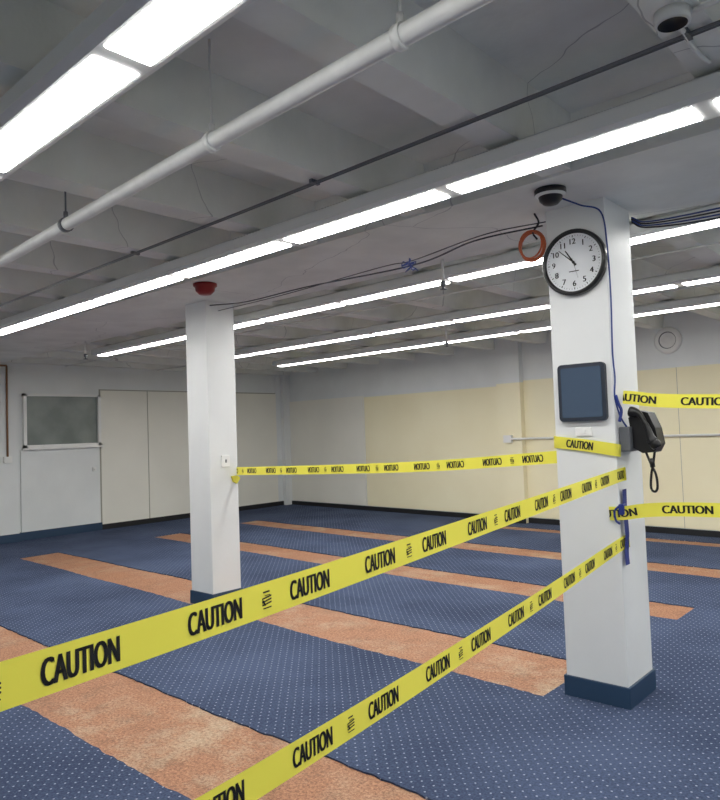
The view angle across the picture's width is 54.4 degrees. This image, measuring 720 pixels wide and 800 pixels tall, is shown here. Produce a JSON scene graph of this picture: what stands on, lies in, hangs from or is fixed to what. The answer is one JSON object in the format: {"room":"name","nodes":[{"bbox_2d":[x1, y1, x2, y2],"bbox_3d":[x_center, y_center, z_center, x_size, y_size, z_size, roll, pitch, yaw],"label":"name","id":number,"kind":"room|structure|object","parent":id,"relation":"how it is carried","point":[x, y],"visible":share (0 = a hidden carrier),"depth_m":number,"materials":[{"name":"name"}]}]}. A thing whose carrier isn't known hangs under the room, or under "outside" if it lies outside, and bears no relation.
{"room":"empty office space","nodes":[
{"label":"empty office space","id":0,"kind":"room"},
{"bbox_2d":[0,363,292,535],"bbox_3d":[-5.887,0.711,11.106,0.270,3.160,12.700,-4,-3,42],"label":"wall","id":1,"kind":"structure","parent":0,"point":[142,463],"depth_m":12.81,"materials":[{"name":"white paint"}]},
{"bbox_2d":[0,364,11,462],"bbox_3d":[-6.154,0.212,10.640,0.050,1.575,1.640,-4,-3,42],"label":"conduit","id":2,"kind":"object","parent":1,"relation":"attached to","point":[7,459],"visible":1,"depth_m":11.19,"materials":[{"name":"brown"}]},
{"bbox_2d":[21,393,102,449],"bbox_3d":[-5.067,0.365,11.961,0.090,0.930,1.380,-4,-3,42],"label":"window","id":3,"kind":"structure","parent":1,"relation":"in","point":[49,421],"depth_m":11.95,"materials":[{"name":"glass"}]},
{"bbox_2d":[0,501,283,543],"bbox_3d":[-4.847,2.228,12.035,0.115,0.140,9.500,-4,-3,42],"label":"baseboard","id":4,"kind":"structure","parent":1,"relation":"attached to","point":[21,536],"depth_m":12.20,"materials":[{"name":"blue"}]},
{"bbox_2d":[0,0,719,375],"bbox_3d":[-0.392,-1.147,6.204,14.960,0.260,12.696,-4,-3,42],"label":"ceiling","id":5,"kind":"structure","parent":0,"point":[444,78],"depth_m":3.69,"materials":[{"name":"white paint"}]},
{"bbox_2d":[84,341,86,358],"bbox_3d":[-3.578,-0.646,9.121,0.060,0.233,0.060,-4,-3,42],"label":"sprinkler head","id":6,"kind":"object","parent":5,"relation":"attached to","point":[85,354],"visible":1,"depth_m":9.11},
{"bbox_2d":[0,0,254,181],"bbox_3d":[-1.658,-1.042,3.054,12.230,0.106,0.250,-4,-3,43],"label":"fluorescent lights","id":7,"kind":"object","parent":5,"relation":"attached to","point":[120,44],"visible":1,"depth_m":2.23,"materials":[{"name":"white plastic"}]},
{"bbox_2d":[91,327,185,355],"label":"fluorescent lights","id":8,"kind":"object","parent":5,"relation":"attached to","point":[179,334],"depth_m":8.92,"materials":[{"name":"white plastic"}]},
{"bbox_2d":[193,282,216,295],"bbox_3d":[-1.311,-0.934,5.926,0.200,0.095,0.200,-4,-3,42],"label":"fire alarm","id":9,"kind":"object","parent":5,"relation":"attached to","point":[202,288],"visible":1,"depth_m":5.86,"materials":[{"name":"red plastic"}]},
{"bbox_2d":[0,0,493,267],"bbox_3d":[-2.045,-1.080,4.263,15.002,0.449,0.664,-4,-3,42],"label":"ceiling pipe","id":10,"kind":"object","parent":5,"relation":"hanging from","point":[400,36],"depth_m":2.44,"materials":[{"name":"white metal"}]},
{"bbox_2d":[0,70,719,335],"bbox_3d":[-0.475,-1.026,4.375,12.226,0.106,0.250,-4,-3,43],"label":"fluorescent lights","id":11,"kind":"object","parent":5,"relation":"attached to","point":[696,100],"visible":1,"depth_m":3.46,"materials":[{"name":"white plastic"}]},
{"bbox_2d":[0,20,719,306],"bbox_3d":[-1.516,-1.026,4.848,15.000,0.021,0.310,-4,-3,42],"label":"conduit","id":12,"kind":"object","parent":5,"relation":"attached to","point":[689,34],"depth_m":3.04,"materials":[{"name":"grey metal"}]},
{"bbox_2d":[0,72,719,362],"bbox_3d":[-0.620,-1.147,5.860,15.000,0.273,1.240,-4,-3,42],"label":"girder","id":13,"kind":"object","parent":5,"relation":"attached to","point":[678,169],"depth_m":4.62,"materials":[{"name":"white paint"}]},
{"bbox_2d":[209,221,545,310],"bbox_3d":[-0.278,-0.878,5.323,3.520,0.251,0.515,-4,-4,44],"label":"hanging cable","id":14,"kind":"object","parent":5,"relation":"hanging from","point":[408,263],"visible":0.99,"depth_m":4.44,"materials":[{"name":"black plastic"}]},
{"bbox_2d":[234,243,546,328],"label":"fluorescent lights","id":15,"kind":"object","parent":5,"relation":"attached to","point":[490,265],"depth_m":5.92,"materials":[{"name":"white plastic"}]},
{"bbox_2d":[235,295,549,357],"label":"fluorescent lights","id":16,"kind":"object","parent":5,"relation":"attached to","point":[540,302],"depth_m":8.19,"materials":[{"name":"white plastic"}]},
{"bbox_2d":[65,242,719,366],"bbox_3d":[0.493,-0.998,7.090,15.000,0.016,0.016,-4,-3,42],"label":"conduit","id":17,"kind":"object","parent":5,"relation":"attached to","point":[716,243],"depth_m":6.98,"materials":[{"name":"white metal"}]},
{"bbox_2d":[272,319,550,366],"label":"fluorescent lights","id":18,"kind":"object","parent":5,"relation":"attached to","point":[545,324],"depth_m":9.92,"materials":[{"name":"white plastic"}]},
{"bbox_2d":[157,282,719,370],"bbox_3d":[1.610,-0.980,8.338,15.000,0.020,0.270,-4,-3,42],"label":"conduit","id":19,"kind":"object","parent":5,"relation":"attached to","point":[714,283],"depth_m":8.60,"materials":[{"name":"white metal"}]},
{"bbox_2d":[440,259,446,289],"bbox_3d":[0.634,-0.958,5.352,0.060,0.233,0.060,-4,-3,42],"label":"sprinkler head","id":20,"kind":"object","parent":5,"relation":"attached to","point":[443,282],"visible":1,"depth_m":5.34},
{"bbox_2d":[445,324,448,346],"bbox_3d":[1.124,-0.946,9.143,0.060,0.508,0.060,-4,-3,42],"label":"sprinkler head","id":21,"kind":"object","parent":5,"relation":"attached to","point":[446,342],"visible":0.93,"depth_m":9.13},
{"bbox_2d":[518,213,545,261],"bbox_3d":[1.050,-0.989,4.275,0.184,0.300,0.044,-4,-3,42],"label":"cable coil","id":22,"kind":"object","parent":5,"relation":"hanging from","point":[534,231],"visible":1,"depth_m":4.25,"materials":[{"name":"orange"}]},
{"bbox_2d":[534,184,565,206],"bbox_3d":[1.046,-1.110,3.844,0.170,0.090,0.170,-4,-3,42],"label":"security camera","id":23,"kind":"object","parent":5,"relation":"attached to","point":[548,195],"visible":1,"depth_m":3.79,"materials":[{"name":"black plastic"}]},
{"bbox_2d":[653,2,691,32],"bbox_3d":[0.998,-1.218,2.237,0.110,0.040,0.110,-4,-3,42],"label":"security camera","id":24,"kind":"object","parent":5,"relation":"attached to","point":[672,17],"visible":1,"depth_m":2.22,"materials":[{"name":"white plastic"}]},
{"bbox_2d":[629,202,719,244],"label":"fluorescent lights","id":25,"kind":"object","parent":5,"relation":"attached to","point":[638,235],"depth_m":4.36,"materials":[{"name":"white plastic"}]},
{"bbox_2d":[631,207,719,227],"bbox_3d":[2.681,-1.143,3.355,2.753,0.159,0.064,-4,-3,42],"label":"cable bundle","id":26,"kind":"object","parent":5,"relation":"attached to","point":[652,224],"visible":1,"depth_m":4.09,"materials":[{"name":"blue"}]},
{"bbox_2d":[632,265,719,293],"label":"fluorescent lights","id":27,"kind":"object","parent":5,"relation":"attached to","point":[681,278],"depth_m":6.10,"materials":[{"name":"white plastic"}]},
{"bbox_2d":[634,293,719,316],"label":"fluorescent lights","id":28,"kind":"object","parent":5,"relation":"attached to","point":[695,302],"depth_m":7.46,"materials":[{"name":"white plastic"}]},
{"bbox_2d":[0,521,719,799],"bbox_3d":[-0.239,1.935,6.030,15.300,0.120,13.000,-4,-3,42],"label":"carpet stripes","id":29,"kind":"structure","parent":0,"point":[190,751],"depth_m":4.41,"materials":[{"name":"orange carpet"}]},
{"bbox_2d":[185,300,242,603],"bbox_3d":[-1.431,0.504,6.814,0.364,2.890,0.354,-4,-3,42],"label":"square column","id":30,"kind":"structure","parent":29,"relation":"on","point":[210,352],"depth_m":6.69,"materials":[{"name":"white paint"}]},
{"bbox_2d":[221,455,229,466],"bbox_3d":[-1.286,0.584,6.697,0.022,0.110,0.090,-4,-3,42],"label":"switch plate","id":31,"kind":"object","parent":30,"relation":"attached to","point":[225,459],"visible":1,"depth_m":6.69,"materials":[{"name":"white plastic"}]},
{"bbox_2d":[231,475,239,483],"bbox_3d":[-1.204,0.771,6.776,0.020,0.078,0.100,-4,-3,42],"label":"knot","id":32,"kind":"object","parent":30,"relation":"attached to","point":[235,479],"visible":1,"depth_m":6.76,"materials":[{"name":"yellow plastic"}]},
{"bbox_2d":[237,451,556,474],"bbox_3d":[0.009,0.517,5.521,0.016,0.226,3.528,0,-3,-44],"label":"caution tape","id":33,"kind":"object","parent":30,"relation":"attached to","point":[549,457],"visible":1,"depth_m":5.10,"materials":[{"name":"yellow plastic"}]},
{"bbox_2d":[0,504,719,799],"bbox_3d":[-0.241,1.871,6.033,15.000,0.009,12.700,-4,-3,42],"label":"carpet","id":34,"kind":"object","parent":29,"relation":"on","point":[461,737],"visible":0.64,"depth_m":4.52,"materials":[{"name":"blue carpet"}]},
{"bbox_2d":[545,197,655,709],"bbox_3d":[1.434,0.290,4.203,0.389,2.890,0.404,-4,-3,42],"label":"square column","id":35,"kind":"structure","parent":29,"relation":"on","point":[607,613],"depth_m":4.05,"materials":[{"name":"white paint"}]},
{"bbox_2d":[0,467,626,711],"bbox_3d":[-0.229,0.414,1.550,0.023,0.156,6.043,-4,-3,35],"label":"caution tape","id":36,"kind":"object","parent":35,"relation":"attached to","point":[29,677],"visible":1,"depth_m":1.48,"materials":[{"name":"yellow plastic"}]},
{"bbox_2d":[195,535,629,799],"bbox_3d":[-0.219,0.789,1.529,0.022,0.153,6.031,-4,-3,35],"label":"caution tape","id":37,"kind":"object","parent":35,"relation":"attached to","point":[256,781],"visible":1,"depth_m":1.92,"materials":[{"name":"yellow plastic"}]},
{"bbox_2d":[542,228,607,295],"bbox_3d":[1.251,-0.805,4.095,0.388,0.388,0.045,-4,-3,42],"label":"wall clock","id":38,"kind":"object","parent":35,"relation":"attached to","point":[575,261],"visible":1,"depth_m":4.08,"materials":[{"name":"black plastic"}]},
{"bbox_2d":[557,362,608,421],"bbox_3d":[1.289,-0.044,4.061,0.285,0.335,0.031,-4,-3,42],"label":"tablet","id":39,"kind":"object","parent":35,"relation":"attached to","point":[582,387],"visible":1,"depth_m":4.04,"materials":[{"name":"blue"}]},
{"bbox_2d":[575,427,591,435],"bbox_3d":[1.297,0.183,4.062,0.100,0.050,0.015,-4,-3,42],"label":"switch plate","id":40,"kind":"object","parent":35,"relation":"attached to","point":[579,431],"visible":1,"depth_m":4.06,"materials":[{"name":"white plastic"}]},
{"bbox_2d":[554,436,620,456],"bbox_3d":[1.369,0.270,4.132,0.391,0.127,0.214,-4,-3,42],"label":"caution tape","id":41,"kind":"object","parent":35,"relation":"attached to","point":[606,448],"visible":0.99,"depth_m":4.04,"materials":[{"name":"yellow plastic"}]},
{"bbox_2d":[562,198,627,426],"bbox_3d":[1.340,-0.489,3.959,0.352,1.318,0.046,-1,-3,-14],"label":"cord","id":42,"kind":"object","parent":35,"relation":"attached to","point":[598,209],"visible":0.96,"depth_m":3.97,"materials":[{"name":"blue plastic"}]},
{"bbox_2d":[613,395,629,564],"bbox_3d":[1.473,0.446,3.933,0.110,0.952,0.053,-1,-3,-24],"label":"ribbon","id":43,"kind":"object","parent":35,"relation":"attached to","point":[620,507],"visible":1,"depth_m":3.93,"materials":[{"name":"blue"}]},
{"bbox_2d":[619,406,664,492],"bbox_3d":[1.610,0.277,3.957,0.227,0.486,0.192,-4,-3,42],"label":"wall telephone","id":44,"kind":"object","parent":35,"relation":"attached to","point":[644,434],"visible":1,"depth_m":3.92,"materials":[{"name":"grey plastic"}]},
{"bbox_2d":[609,502,719,519],"bbox_3d":[3.264,0.472,2.431,4.814,0.151,0.085,-4,-3,40],"label":"caution tape","id":45,"kind":"object","parent":35,"relation":"attached to","point":[683,509],"visible":1,"depth_m":3.81,"materials":[{"name":"yellow plastic"}]},
{"bbox_2d":[623,391,719,408],"bbox_3d":[3.285,-0.076,2.450,4.748,0.216,0.008,-4,-3,41],"label":"caution tape","id":46,"kind":"object","parent":35,"relation":"attached to","point":[712,401],"visible":1,"depth_m":3.83,"materials":[{"name":"yellow plastic"}]},
{"bbox_2d":[289,310,719,530],"bbox_3d":[3.670,0.355,10.534,0.280,3.160,15.331,1,-4,-45],"label":"wall","id":47,"kind":"structure","parent":0,"point":[428,407],"depth_m":12.20,"materials":[{"name":"beige paint"}]},
{"bbox_2d":[292,501,719,537],"bbox_3d":[3.711,1.883,10.363,0.145,0.090,14.904,1,-4,-45],"label":"baseboard","id":48,"kind":"structure","parent":47,"relation":"attached to","point":[706,533],"depth_m":12.37,"materials":[{"name":"black"}]},
{"bbox_2d":[503,433,719,442],"bbox_3d":[5.707,0.392,8.422,9.180,0.120,0.164,-4,-3,44],"label":"conduit","id":49,"kind":"object","parent":47,"relation":"attached to","point":[506,438],"visible":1,"depth_m":11.12,"materials":[{"name":"white plastic"}]},
{"bbox_2d":[654,327,681,353],"bbox_3d":[4.322,-0.840,9.840,0.055,0.380,0.382,1,-4,-45],"label":"wall speaker","id":50,"kind":"object","parent":47,"relation":"attached to","point":[667,340],"visible":1,"depth_m":9.82,"materials":[{"name":"white plastic"}]},
{"bbox_2d":[679,0,719,64],"bbox_3d":[1.296,-1.229,2.231,0.491,0.040,0.458,-4,-3,42],"label":"conduit","id":51,"kind":"object","parent":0,"point":[709,3],"depth_m":2.34,"materials":[{"name":"grey metal"}]}
]}

